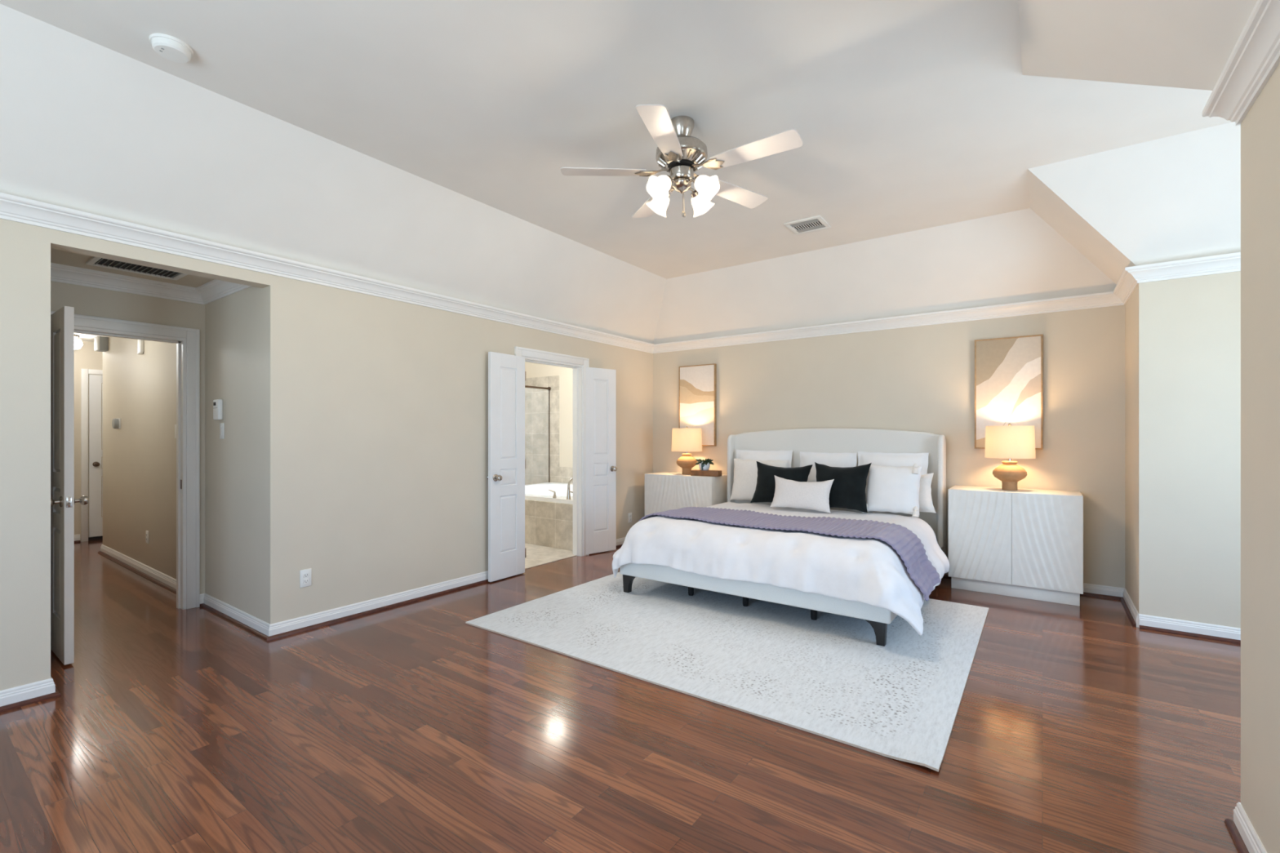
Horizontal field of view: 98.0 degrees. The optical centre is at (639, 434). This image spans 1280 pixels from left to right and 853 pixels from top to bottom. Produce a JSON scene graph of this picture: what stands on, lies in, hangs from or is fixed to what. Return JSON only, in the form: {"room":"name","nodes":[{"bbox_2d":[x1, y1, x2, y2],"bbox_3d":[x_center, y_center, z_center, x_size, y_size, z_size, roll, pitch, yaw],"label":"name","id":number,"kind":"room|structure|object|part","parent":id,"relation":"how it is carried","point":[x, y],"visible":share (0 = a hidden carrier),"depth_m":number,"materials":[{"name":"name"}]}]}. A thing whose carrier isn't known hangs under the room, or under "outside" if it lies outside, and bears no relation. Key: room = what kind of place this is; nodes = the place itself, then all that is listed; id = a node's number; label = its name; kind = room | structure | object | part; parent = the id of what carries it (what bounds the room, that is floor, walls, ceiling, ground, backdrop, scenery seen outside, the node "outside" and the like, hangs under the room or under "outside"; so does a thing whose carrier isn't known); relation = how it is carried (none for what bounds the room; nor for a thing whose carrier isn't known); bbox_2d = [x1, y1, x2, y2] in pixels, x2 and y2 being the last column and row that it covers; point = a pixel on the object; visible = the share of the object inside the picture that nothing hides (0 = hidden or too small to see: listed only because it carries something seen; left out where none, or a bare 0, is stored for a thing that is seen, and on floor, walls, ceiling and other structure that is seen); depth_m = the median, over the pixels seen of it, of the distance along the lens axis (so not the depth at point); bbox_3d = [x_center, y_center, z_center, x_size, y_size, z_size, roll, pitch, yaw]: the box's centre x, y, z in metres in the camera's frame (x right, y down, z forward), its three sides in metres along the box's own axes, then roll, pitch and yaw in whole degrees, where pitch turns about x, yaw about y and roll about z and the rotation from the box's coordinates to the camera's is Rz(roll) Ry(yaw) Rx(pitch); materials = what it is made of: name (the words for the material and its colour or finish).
{"room":"bedroom","nodes":[
{"label":"bedroom","id":0,"kind":"room"},
{"bbox_2d":[74,341,102,541],"bbox_3d":[-6.968,0.085,6.678,0.120,2.450,2.250,0,0,36],"label":"wall","id":1,"kind":"structure","parent":0,"point":[85,357],"depth_m":6.77,"materials":[{"name":"paint"}]},
{"bbox_2d":[80,368,102,542],"bbox_3d":[-6.563,0.255,7.119,0.020,2.110,0.840,0,0,36],"label":"door frame","id":2,"kind":"structure","parent":1,"relation":"attached to","point":[84,372],"depth_m":6.79,"materials":[{"name":"white paint"}]},
{"bbox_2d":[88,374,102,537],"bbox_3d":[-6.532,0.265,7.133,0.109,2.000,0.760,0,0,36],"label":"door","id":3,"kind":"structure","parent":1,"relation":"in","point":[95,453],"depth_m":6.88,"materials":[{"name":"white paint"}]},
{"bbox_3d":[-6.703,0.370,6.862,0.069,0.062,0.062,0,0,36],"label":"knob","id":4,"kind":"part","parent":3,"relation":"part of","materials":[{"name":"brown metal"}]},
{"bbox_2d":[74,333,102,342],"bbox_3d":[-5.275,-1.170,5.452,4.300,0.060,2.250,0,0,36],"label":"ceiling","id":5,"kind":"structure","parent":0,"point":[83,337],"depth_m":6.52,"materials":[{"name":"paint"}]},
{"bbox_2d":[74,334,83,349],"bbox_3d":[-6.522,-1.055,6.373,0.200,0.170,0.200,0,0,36],"label":"hall light","id":6,"kind":"object","parent":5,"relation":"attached to","point":[78,344],"visible":0.38,"depth_m":6.37,"materials":[{"name":"white glass"}]},
{"bbox_2d":[50,248,213,287],"bbox_3d":[-3.271,-1.125,3.539,1.191,0.060,1.300,0,0,36],"label":"ceiling","id":7,"kind":"structure","parent":0,"point":[57,256],"depth_m":3.70,"materials":[{"name":"paint"}]},
{"bbox_2d":[85,256,187,279],"bbox_3d":[-3.171,-1.089,3.566,0.560,0.012,0.460,0,0,36],"label":"ceiling vent","id":8,"kind":"object","parent":7,"relation":"in","point":[95,261],"visible":0.34,"depth_m":3.65,"materials":[{"name":"white plastic"}]},
{"bbox_2d":[102,286,262,620],"bbox_3d":[-3.944,0.085,5.261,4.301,2.450,0.900,0,0,36],"label":"wall","id":9,"kind":"structure","parent":0,"point":[233,322],"depth_m":4.23,"materials":[{"name":"paint"}]},
{"bbox_2d":[50,306,88,665],"bbox_3d":[-3.518,0.288,3.354,0.744,2.020,0.178,0,0,36],"label":"door","id":10,"kind":"structure","parent":9,"relation":"in","point":[63,500],"depth_m":3.16,"materials":[{"name":"white paint"}]},
{"bbox_3d":[-3.304,0.383,3.132,0.062,0.062,0.069,0,0,36],"label":"knob","id":11,"kind":"part","parent":10,"relation":"part of","materials":[{"name":"silver metal"}]},
{"bbox_3d":[-3.220,0.383,3.139,0.010,0.060,0.024,0,0,36],"label":"latch plate","id":12,"kind":"part","parent":10,"relation":"part of","materials":[{"name":"silver metal"}]},
{"bbox_3d":[-3.240,0.383,3.220,0.062,0.062,0.069,0,0,36],"label":"knob","id":13,"kind":"part","parent":10,"relation":"part of","materials":[{"name":"silver metal"}]},
{"bbox_2d":[93,336,108,351],"bbox_3d":[-5.822,-0.975,6.011,0.150,0.150,0.086,0,0,36],"label":"wall box","id":14,"kind":"object","parent":9,"relation":"attached to","point":[100,343],"visible":1,"depth_m":5.97,"materials":[{"name":"grey plastic"}]},
{"bbox_2d":[111,417,120,429],"bbox_3d":[-5.397,-0.110,5.727,0.150,0.110,0.048,0,0,36],"label":"thermostat","id":15,"kind":"object","parent":9,"relation":"attached to","point":[116,423],"visible":1,"depth_m":5.69,"materials":[{"name":"white plastic"}]},
{"bbox_3d":[-5.387,-0.110,5.742,0.150,0.110,0.012,0,0,36],"label":"plate","id":16,"kind":"part","parent":15,"relation":"part of","materials":[{"name":"white plastic"}]},
{"bbox_2d":[50,311,199,609],"bbox_3d":[-3.665,0.258,3.908,0.170,2.105,0.885,0,0,36],"label":"door frame","id":17,"kind":"structure","parent":9,"relation":"attached to","point":[187,340],"depth_m":4.17,"materials":[{"name":"white paint"}]},
{"bbox_2d":[74,534,176,593],"bbox_3d":[-5.183,1.264,5.858,4.343,0.092,1.674,0,0,20],"label":"baseboard","id":18,"kind":"structure","parent":9,"relation":"attached to","point":[148,571],"depth_m":5.27,"materials":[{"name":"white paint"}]},
{"bbox_2d":[50,280,204,594],"bbox_3d":[-3.734,0.107,3.813,0.120,2.405,1.400,0,0,36],"label":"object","id":19,"kind":"structure","parent":9,"relation":"in","point":[86,300],"depth_m":4.00,"materials":[{"name":"paint"}]},
{"bbox_2d":[137,339,143,354],"bbox_3d":[-4.696,-0.848,5.230,0.100,0.185,0.032,0,0,36],"label":"door chime","id":20,"kind":"object","parent":9,"relation":"attached to","point":[140,342],"visible":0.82,"depth_m":5.20,"materials":[{"name":"white plastic"}]},
{"bbox_2d":[146,530,148,543],"bbox_3d":[-4.559,0.950,5.145,0.072,0.116,0.009,0,0,36],"label":"outlet","id":21,"kind":"object","parent":9,"relation":"attached to","point":[147,531],"visible":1,"depth_m":5.13,"materials":[{"name":"white plastic"}]},
{"bbox_2d":[174,424,176,438],"bbox_3d":[-3.879,-0.025,4.652,0.072,0.116,0.010,0,0,36],"label":"light switch","id":22,"kind":"object","parent":9,"relation":"attached to","point":[175,424],"visible":0.61,"depth_m":4.65,"materials":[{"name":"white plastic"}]},
{"bbox_2d":[213,399,222,420],"bbox_3d":[-3.080,-0.180,4.059,0.110,0.150,0.034,0,0,36],"label":"thermostat","id":23,"kind":"object","parent":9,"relation":"attached to","point":[217,403],"visible":1,"depth_m":4.03,"materials":[{"name":"white plastic"}]},
{"bbox_2d":[219,422,224,439],"bbox_3d":[-3.045,-0.025,4.048,0.072,0.116,0.010,0,0,36],"label":"light switch","id":24,"kind":"object","parent":9,"relation":"attached to","point":[221,424],"visible":1,"depth_m":4.04,"materials":[{"name":"white plastic"}]},
{"bbox_2d":[0,218,653,690],"bbox_3d":[-2.060,0.091,4.095,0.120,2.437,7.660,0,0,36],"label":"wall","id":25,"kind":"structure","parent":0,"point":[375,408],"depth_m":3.91,"materials":[{"name":"paint"}]},
{"bbox_2d":[50,262,251,304],"bbox_3d":[-3.193,-1.044,3.545,1.070,0.102,1.000,0,0,36],"label":"crown molding","id":26,"kind":"structure","parent":25,"relation":"attached to","point":[215,290],"depth_m":3.90,"materials":[{"name":"white paint"}]},
{"bbox_2d":[299,568,311,587],"bbox_3d":[-2.243,0.965,3.733,0.009,0.116,0.072,0,0,36],"label":"outlet","id":27,"kind":"object","parent":25,"relation":"attached to","point":[305,575],"visible":1,"depth_m":3.73,"materials":[{"name":"white plastic"}]},
{"bbox_2d":[302,578,308,583],"bbox_3d":[-2.241,0.985,3.732,0.004,0.028,0.034,0,0,36],"label":"receptacle","id":28,"kind":"object","parent":27,"relation":"attached to","point":[304,580],"depth_m":3.73,"materials":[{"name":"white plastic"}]},
{"bbox_2d":[302,573,308,577],"bbox_3d":[-2.241,0.945,3.732,0.004,0.028,0.034,0,0,36],"label":"receptacle","id":29,"kind":"object","parent":27,"relation":"attached to","point":[304,575],"depth_m":3.73,"materials":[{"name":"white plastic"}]},
{"bbox_2d":[0,537,625,712],"bbox_3d":[-2.488,1.264,4.405,1.204,0.092,7.420,0,0,36],"label":"baseboard","id":30,"kind":"structure","parent":25,"relation":"attached to","point":[11,695],"depth_m":3.87,"materials":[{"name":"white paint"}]},
{"bbox_2d":[487,351,525,582],"bbox_3d":[-1.203,0.286,5.079,0.173,2.028,0.438,0,0,34],"label":"door","id":31,"kind":"structure","parent":25,"relation":"in","point":[506,372],"depth_m":5.03,"materials":[{"name":"white paint"}]},
{"bbox_3d":[-1.253,0.385,4.915,0.069,0.062,0.062,0,0,34],"label":"knob","id":32,"kind":"part","parent":31,"relation":"part of","materials":[{"name":"silver metal"}]},
{"bbox_2d":[514,346,589,556],"bbox_3d":[-0.915,0.243,5.661,0.150,2.133,1.036,0,0,36],"label":"door frame","id":33,"kind":"structure","parent":25,"relation":"attached to","point":[579,364],"depth_m":5.98,"materials":[{"name":"white paint"}]},
{"bbox_2d":[586,367,617,554],"bbox_3d":[-0.448,0.286,6.140,0.438,2.028,0.173,0,0,-40],"label":"door","id":34,"kind":"structure","parent":25,"relation":"in","point":[601,383],"depth_m":6.14,"materials":[{"name":"white paint"}]},
{"bbox_3d":[-0.289,0.385,6.206,0.062,0.062,0.069,0,0,-40],"label":"knob","id":35,"kind":"part","parent":34,"relation":"part of","materials":[{"name":"silver metal"}]},
{"bbox_2d":[628,512,631,522],"bbox_3d":[-0.117,1.000,6.670,0.009,0.116,0.072,0,0,36],"label":"outlet","id":36,"kind":"object","parent":25,"relation":"attached to","point":[629,513],"visible":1,"depth_m":6.67,"materials":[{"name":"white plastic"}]},
{"bbox_2d":[0,0,1279,353],"bbox_3d":[0.423,-1.076,2.299,6.010,0.102,7.420,0,0,36],"label":"crown molding","id":37,"kind":"structure","parent":25,"relation":"attached to","point":[1255,56],"depth_m":3.59,"materials":[{"name":"white paint"}]},
{"bbox_2d":[524,385,551,482],"bbox_3d":[-1.839,0.283,8.062,0.060,2.046,1.467,0,0,36],"label":"shower frame","id":38,"kind":"object","parent":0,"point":[548,388],"visible":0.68,"depth_m":8.65,"materials":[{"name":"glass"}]},
{"bbox_3d":[-1.839,-0.710,8.062,0.060,0.059,1.467,0,0,36],"label":"rail","id":39,"kind":"part","parent":38,"relation":"part of","materials":[{"name":"brown metal"}]},
{"bbox_2d":[524,361,573,467],"bbox_3d":[-1.371,-0.190,8.707,4.170,3.000,0.100,0,0,36],"label":"wall","id":40,"kind":"structure","parent":0,"point":[532,370],"depth_m":8.50,"materials":[{"name":"paint"}]},
{"bbox_2d":[524,375,573,484],"bbox_3d":[-1.364,0.203,8.632,4.070,2.215,0.012,0,0,36],"label":"tile","id":41,"kind":"structure","parent":40,"relation":"attached to","point":[536,400],"depth_m":8.74,"materials":[{"name":"beige tile"}]},
{"bbox_2d":[0,539,1240,852],"bbox_3d":[-1.747,1.357,4.153,12.100,0.106,8.120,0,0,36],"label":"floor","id":42,"kind":"structure","parent":0,"point":[412,727],"depth_m":2.32,"materials":[{"name":"red wood"}]},
{"bbox_2d":[88,536,102,541],"bbox_3d":[-6.541,1.289,7.140,0.030,0.042,0.770,0,0,36],"label":"threshold","id":43,"kind":"object","parent":42,"relation":"on","point":[96,538],"visible":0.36,"depth_m":6.87,"materials":[{"name":"brown wood"}]},
{"bbox_2d":[524,499,573,551],"bbox_3d":[-1.017,1.046,7.392,2.046,0.521,1.585,0,0,36],"label":"tub surround","id":44,"kind":"object","parent":42,"relation":"on","point":[548,524],"visible":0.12,"depth_m":6.43,"materials":[{"name":"tile"}]},
{"bbox_2d":[524,482,573,504],"bbox_3d":[-1.047,0.940,7.423,1.910,0.400,1.560,0,0,36],"label":"bathtub","id":45,"kind":"object","parent":44,"relation":"on","point":[538,491],"visible":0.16,"depth_m":8.12,"materials":[{"name":"white ceramic"}]},
{"bbox_2d":[548,477,573,499],"bbox_3d":[-0.829,0.609,6.447,0.450,0.262,0.220,0,0,36],"label":"tub faucet","id":46,"kind":"object","parent":45,"relation":"on","point":[568,496],"visible":0.63,"depth_m":6.33,"materials":[{"name":"silver metal"}]},
{"bbox_3d":[-0.729,0.609,6.378,0.244,0.262,0.055,0,0,-28],"label":"spout","id":47,"kind":"part","parent":46,"relation":"part of","materials":[{"name":"silver metal"}]},
{"bbox_2d":[644,471,727,515],"bbox_3d":[0.543,0.887,6.490,0.900,0.845,0.438,0,0,36],"label":"nightstand","id":48,"kind":"object","parent":42,"relation":"on","point":[664,491],"visible":0.55,"depth_m":6.31,"materials":[{"name":"white wood"}]},
{"bbox_3d":[0.236,0.838,6.450,0.446,0.739,0.012,0,0,36],"label":"door","id":49,"kind":"part","parent":48,"relation":"part of","materials":[{"name":"white wood"}]},
{"bbox_2d":[671,426,702,474],"bbox_3d":[0.543,0.186,6.457,0.354,0.556,0.354,0,0,-4],"label":"table lamp","id":50,"kind":"object","parent":48,"relation":"on","point":[686,439],"visible":0.99,"depth_m":6.33,"materials":[{"name":"white fabric"}]},
{"bbox_3d":[0.543,0.064,6.457,0.354,0.266,0.354,0,0,-4],"label":"lamp shade","id":51,"kind":"part","parent":50,"relation":"part of","materials":[{"name":"fabric"}]},
{"bbox_3d":[0.600,0.838,6.186,0.446,0.739,0.012,0,0,36],"label":"door","id":52,"kind":"part","parent":48,"relation":"part of","materials":[{"name":"white wood"}]},
{"bbox_2d":[690,469,721,476],"bbox_3d":[0.740,0.433,6.217,0.330,0.062,0.120,0,0,30],"label":"wooden block","id":53,"kind":"object","parent":48,"relation":"on","point":[695,472],"visible":1,"depth_m":6.17,"materials":[{"name":"brown wood"}]},
{"bbox_2d":[695,458,714,470],"bbox_3d":[0.719,0.334,6.215,0.204,0.135,0.209,0,0,-8],"label":"potted plant","id":54,"kind":"object","parent":53,"relation":"on","point":[704,464],"visible":1,"depth_m":6.18,"materials":[{"name":"green plant"}]},
{"bbox_3d":[0.722,0.353,6.235,0.126,0.098,0.126,0,0,36],"label":"pot","id":55,"kind":"part","parent":54,"relation":"part of","materials":[{"name":"white ceramic"}]},
{"bbox_2d":[465,572,988,772],"bbox_3d":[0.701,1.298,4.005,2.910,0.022,2.499,0,0,36],"label":"area rug","id":56,"kind":"object","parent":42,"relation":"on","point":[828,677],"visible":0.73,"depth_m":3.29,"materials":[{"name":"white fabric"}]},
{"bbox_2d":[619,428,946,646],"bbox_3d":[1.313,0.624,4.855,2.135,1.371,2.175,0,0,36],"label":"bed","id":57,"kind":"object","parent":56,"relation":"on","point":[797,440],"visible":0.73,"depth_m":5.07,"materials":[{"name":"beige fabric"}]},
{"bbox_3d":[-0.074,1.226,4.568,0.135,0.145,0.055,0,0,36],"label":"leg","id":58,"kind":"part","parent":57,"relation":"part of","materials":[{"name":"black wood"}]},
{"bbox_3d":[0.411,1.204,4.492,0.048,0.188,0.048,0,0,36],"label":"support leg","id":59,"kind":"part","parent":57,"relation":"part of","materials":[{"name":"black wood"}]},
{"bbox_3d":[0.800,1.204,4.210,0.048,0.188,0.048,0,0,36],"label":"support leg","id":60,"kind":"part","parent":57,"relation":"part of","materials":[{"name":"black wood"}]},
{"bbox_3d":[0.696,1.080,4.011,2.085,0.150,0.085,0,0,36],"label":"foot rail","id":61,"kind":"part","parent":57,"relation":"part of","materials":[{"name":"grey fabric"}]},
{"bbox_3d":[1.221,1.204,3.905,0.048,0.188,0.048,0,0,36],"label":"support leg","id":62,"kind":"part","parent":57,"relation":"part of","materials":[{"name":"black wood"}]},
{"bbox_3d":[1.922,0.544,5.697,2.135,1.212,0.095,0,0,36],"label":"headboard","id":63,"kind":"part","parent":57,"relation":"part of","materials":[{"name":"beige fabric"}]},
{"bbox_3d":[1.462,1.226,3.457,0.135,0.145,0.055,0,0,36],"label":"leg","id":64,"kind":"part","parent":57,"relation":"part of","materials":[{"name":"black wood"}]},
{"bbox_3d":[1.300,0.896,4.842,1.900,0.227,1.950,0,0,36],"label":"mattress","id":65,"kind":"object","parent":57,"relation":"on","visible":0},
{"bbox_2d":[729,458,788,500],"bbox_3d":[1.240,0.482,5.811,0.605,0.442,0.172,0,0,31],"label":"square pillow","id":66,"kind":"object","parent":65,"relation":"on","point":[745,471],"visible":0.52,"depth_m":5.83,"materials":[{"name":"beige fabric"}]},
{"bbox_2d":[736,449,792,467],"bbox_3d":[1.307,0.435,5.952,0.645,0.536,0.164,0,0,40],"label":"euro pillow","id":67,"kind":"object","parent":65,"relation":"on","point":[763,455],"visible":0.24,"depth_m":5.92,"materials":[{"name":"white fabric"}]},
{"bbox_2d":[612,502,949,635],"bbox_3d":[1.137,0.934,4.557,2.397,0.486,1.822,0,0,36],"label":"comforter","id":68,"kind":"object","parent":65,"relation":"on","point":[867,571],"visible":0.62,"depth_m":3.87,"materials":[{"name":"white fabric"}]},
{"bbox_2d":[750,461,813,502],"bbox_3d":[1.374,0.485,5.419,0.577,0.430,0.184,0,0,30],"label":"velvet pillow","id":69,"kind":"object","parent":68,"relation":"on","point":[766,482],"visible":0.59,"depth_m":5.41,"materials":[{"name":"black fabric"}]},
{"bbox_2d":[638,506,941,600],"bbox_3d":[1.033,0.858,4.425,2.351,0.397,0.684,0,0,36],"label":"throw blanket","id":70,"kind":"object","parent":68,"relation":"on","point":[910,548],"visible":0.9,"depth_m":4.09,"materials":[{"name":"purple fabric"}]},
{"bbox_2d":[769,475,834,512],"bbox_3d":[1.478,0.542,5.095,0.559,0.308,0.155,0,0,31],"label":"lumbar pillow","id":71,"kind":"object","parent":68,"relation":"on","point":[814,495],"visible":1,"depth_m":5.04,"materials":[{"name":"grey fabric"}]},
{"bbox_2d":[814,462,871,513],"bbox_3d":[1.817,0.473,5.053,0.526,0.443,0.177,0,0,39],"label":"velvet pillow","id":72,"kind":"object","parent":68,"relation":"on","point":[847,491],"visible":0.8,"depth_m":4.96,"materials":[{"name":"black fabric"}]},
{"bbox_2d":[862,463,922,517],"bbox_3d":[2.203,0.478,4.868,0.462,0.456,0.206,0,0,38],"label":"pillow","id":73,"kind":"object","parent":68,"relation":"on","point":[892,489],"visible":0.94,"depth_m":4.81,"materials":[{"name":"white fabric"}]},
{"bbox_2d":[799,451,857,482],"bbox_3d":[1.860,0.441,5.548,0.573,0.526,0.165,0,0,34],"label":"euro pillow","id":74,"kind":"object","parent":65,"relation":"on","point":[832,460],"visible":0.25,"depth_m":5.55,"materials":[{"name":"white fabric"}]},
{"bbox_2d":[857,451,928,512],"bbox_3d":[2.348,0.434,5.199,0.625,0.536,0.168,0,0,40],"label":"euro pillow","id":75,"kind":"object","parent":65,"relation":"on","point":[895,460],"visible":0.3,"depth_m":5.17,"materials":[{"name":"white fabric"}]},
{"bbox_2d":[872,472,936,513],"bbox_3d":[2.350,0.531,4.979,0.550,0.388,0.138,0,0,38],"label":"bed pillow","id":76,"kind":"object","parent":65,"relation":"on","point":[926,504],"visible":0.21,"depth_m":4.85,"materials":[{"name":"beige fabric"}]},
{"bbox_2d":[948,485,1083,606],"bbox_3d":[3.107,0.887,4.635,0.900,0.845,0.438,0,0,36],"label":"nightstand","id":77,"kind":"object","parent":42,"relation":"on","point":[1028,544],"visible":1,"depth_m":4.45,"materials":[{"name":"white wood"}]},
{"bbox_3d":[2.800,0.838,4.594,0.446,0.739,0.012,0,0,36],"label":"door","id":78,"kind":"part","parent":77,"relation":"part of","materials":[{"name":"white wood"}]},
{"bbox_2d":[984,423,1035,490],"bbox_3d":[3.079,0.186,4.635,0.354,0.556,0.354,0,0,36],"label":"table lamp","id":79,"kind":"object","parent":77,"relation":"on","point":[1015,442],"visible":1,"depth_m":4.53,"materials":[{"name":"fabric"}]},
{"bbox_3d":[3.079,0.064,4.635,0.354,0.266,0.354,0,0,36],"label":"lamp shade","id":80,"kind":"part","parent":79,"relation":"part of","materials":[{"name":"fabric"}]},
{"bbox_3d":[3.164,0.838,4.331,0.446,0.739,0.012,0,0,36],"label":"door","id":81,"kind":"part","parent":77,"relation":"part of","materials":[{"name":"white wood"}]},
{"bbox_2d":[0,0,1257,344],"bbox_3d":[0.414,-1.455,2.317,6.045,0.656,7.440,0,0,36],"label":"ceiling","id":82,"kind":"structure","parent":0,"point":[955,154],"depth_m":3.06,"materials":[{"name":"paint"}]},
{"bbox_2d":[148,33,193,62],"bbox_3d":[-2.088,-1.713,2.480,0.152,0.043,0.152,0,0,36],"label":"smoke detector","id":83,"kind":"object","parent":82,"relation":"attached to","point":[171,48],"visible":1,"depth_m":2.45,"materials":[{"name":"white plastic"}]},
{"bbox_2d":[560,104,803,217],"bbox_3d":[0.272,-1.466,3.069,1.275,0.538,1.331,0,0,36],"label":"ceiling fan","id":84,"kind":"object","parent":82,"relation":"hanging from","point":[680,154],"visible":1,"depth_m":3.01,"materials":[{"name":"white wood"}]},
{"bbox_3d":[-0.203,-1.455,3.085,0.470,0.029,0.141,0,0,-2],"label":"blade","id":85,"kind":"part","parent":84,"relation":"part of","materials":[{"name":"white wood"}]},
{"bbox_3d":[0.086,-1.455,3.507,0.141,0.029,0.470,0,0,-20],"label":"blade","id":86,"kind":"part","parent":84,"relation":"part of","materials":[{"name":"white wood"}]},
{"bbox_3d":[0.112,-1.325,3.225,0.136,0.132,0.139,0,0,36],"label":"lamp shade","id":87,"kind":"part","parent":84,"relation":"part of","materials":[{"name":"white glass"}]},
{"bbox_3d":[0.104,-1.325,2.977,0.139,0.132,0.136,0,0,36],"label":"lamp shade","id":88,"kind":"part","parent":84,"relation":"part of","materials":[{"name":"white glass"}]},
{"bbox_3d":[0.109,-1.455,2.680,0.141,0.029,0.470,0,0,16],"label":"blade","id":89,"kind":"part","parent":84,"relation":"part of","materials":[{"name":"white wood"}]},
{"bbox_3d":[0.130,-1.353,2.997,0.032,0.032,0.032,0,0,36],"label":"bulb","id":90,"kind":"part","parent":84,"relation":"part of","materials":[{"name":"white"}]},
{"bbox_3d":[0.359,-1.325,3.217,0.139,0.132,0.136,0,0,36],"label":"lamp shade","id":91,"kind":"part","parent":84,"relation":"part of","materials":[{"name":"white glass"}]},
{"bbox_3d":[0.351,-1.325,2.970,0.136,0.132,0.139,0,0,36],"label":"lamp shade","id":92,"kind":"part","parent":84,"relation":"part of","materials":[{"name":"white glass"}]},
{"bbox_3d":[0.576,-1.455,3.363,0.470,0.029,0.141,0,0,-38],"label":"blade","id":93,"kind":"part","parent":84,"relation":"part of","materials":[{"name":"white wood"}]},
{"bbox_3d":[0.593,-1.455,2.856,0.471,0.029,0.141,0,0,36],"label":"blade","id":94,"kind":"part","parent":84,"relation":"part of","materials":[{"name":"white wood"}]},
{"bbox_2d":[783,215,831,235],"bbox_3d":[1.388,-1.729,4.605,0.300,0.012,0.300,0,0,36],"label":"ceiling vent","id":95,"kind":"object","parent":82,"relation":"in","point":[816,223],"visible":1,"depth_m":4.60,"materials":[{"name":"white plastic"}]},
{"bbox_2d":[653,305,1124,587],"bbox_3d":[2.037,0.067,5.784,4.780,2.487,0.120,0,0,36],"label":"wall","id":96,"kind":"structure","parent":0,"point":[921,378],"depth_m":5.13,"materials":[{"name":"paint"}]},
{"bbox_2d":[679,363,716,446],"bbox_3d":[0.686,-0.344,6.659,0.495,0.965,0.042,0,0,36],"label":"painting","id":97,"kind":"object","parent":96,"relation":"attached to","point":[697,383],"visible":0.89,"depth_m":6.62,"materials":[{"name":"beige wood"}]},
{"bbox_2d":[974,334,1042,449],"bbox_3d":[3.200,-0.357,4.840,0.494,0.970,0.042,0,0,36],"label":"painting","id":98,"kind":"object","parent":96,"relation":"attached to","point":[1008,371],"visible":0.83,"depth_m":4.82,"materials":[{"name":"beige wood"}]},
{"bbox_2d":[1124,288,1136,608],"bbox_3d":[3.732,0.091,4.151,0.120,2.437,0.780,0,0,36],"label":"wall","id":99,"kind":"structure","parent":0,"point":[1131,305],"depth_m":4.15,"materials":[{"name":"paint"}]},
{"bbox_2d":[1136,271,1240,628],"bbox_3d":[4.063,0.091,3.355,1.590,2.437,0.120,0,0,36],"label":"wall","id":100,"kind":"structure","parent":0,"point":[1188,329],"depth_m":3.63,"materials":[{"name":"paint"}]},
{"bbox_2d":[943,572,1240,639],"bbox_3d":[2.365,1.264,4.983,6.010,0.092,0.794,0,0,36],"label":"baseboard","id":101,"kind":"structure","parent":100,"relation":"attached to","point":[1226,632],"depth_m":3.69,"materials":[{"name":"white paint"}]},
{"bbox_2d":[1139,625,1240,644],"bbox_3d":[3.966,1.300,3.323,1.470,0.021,0.018,0,0,36],"label":"trim","id":102,"kind":"structure","parent":100,"relation":"attached to","point":[1141,627],"depth_m":3.60,"materials":[{"name":"wood"}]},
{"bbox_2d":[1240,62,1279,852],"bbox_3d":[1.346,0.091,-0.400,1.590,2.437,4.370,0,0,36],"label":"wall","id":103,"kind":"structure","parent":0,"point":[1260,127],"depth_m":1.67,"materials":[{"name":"paint"}]},
{"bbox_2d":[1224,818,1248,852],"bbox_3d":[1.329,1.300,-0.294,1.502,0.021,4.282,0,0,36],"label":"trim","id":104,"kind":"structure","parent":103,"relation":"attached to","point":[1237,840],"depth_m":1.79,"materials":[{"name":"brown wood"}]},
{"bbox_2d":[1233,802,1266,852],"bbox_3d":[1.331,1.264,-0.306,1.484,0.092,4.264,0,0,36],"label":"baseboard","id":105,"kind":"structure","parent":103,"relation":"attached to","point":[1251,840],"depth_m":1.75,"materials":[{"name":"white paint"}]}
]}

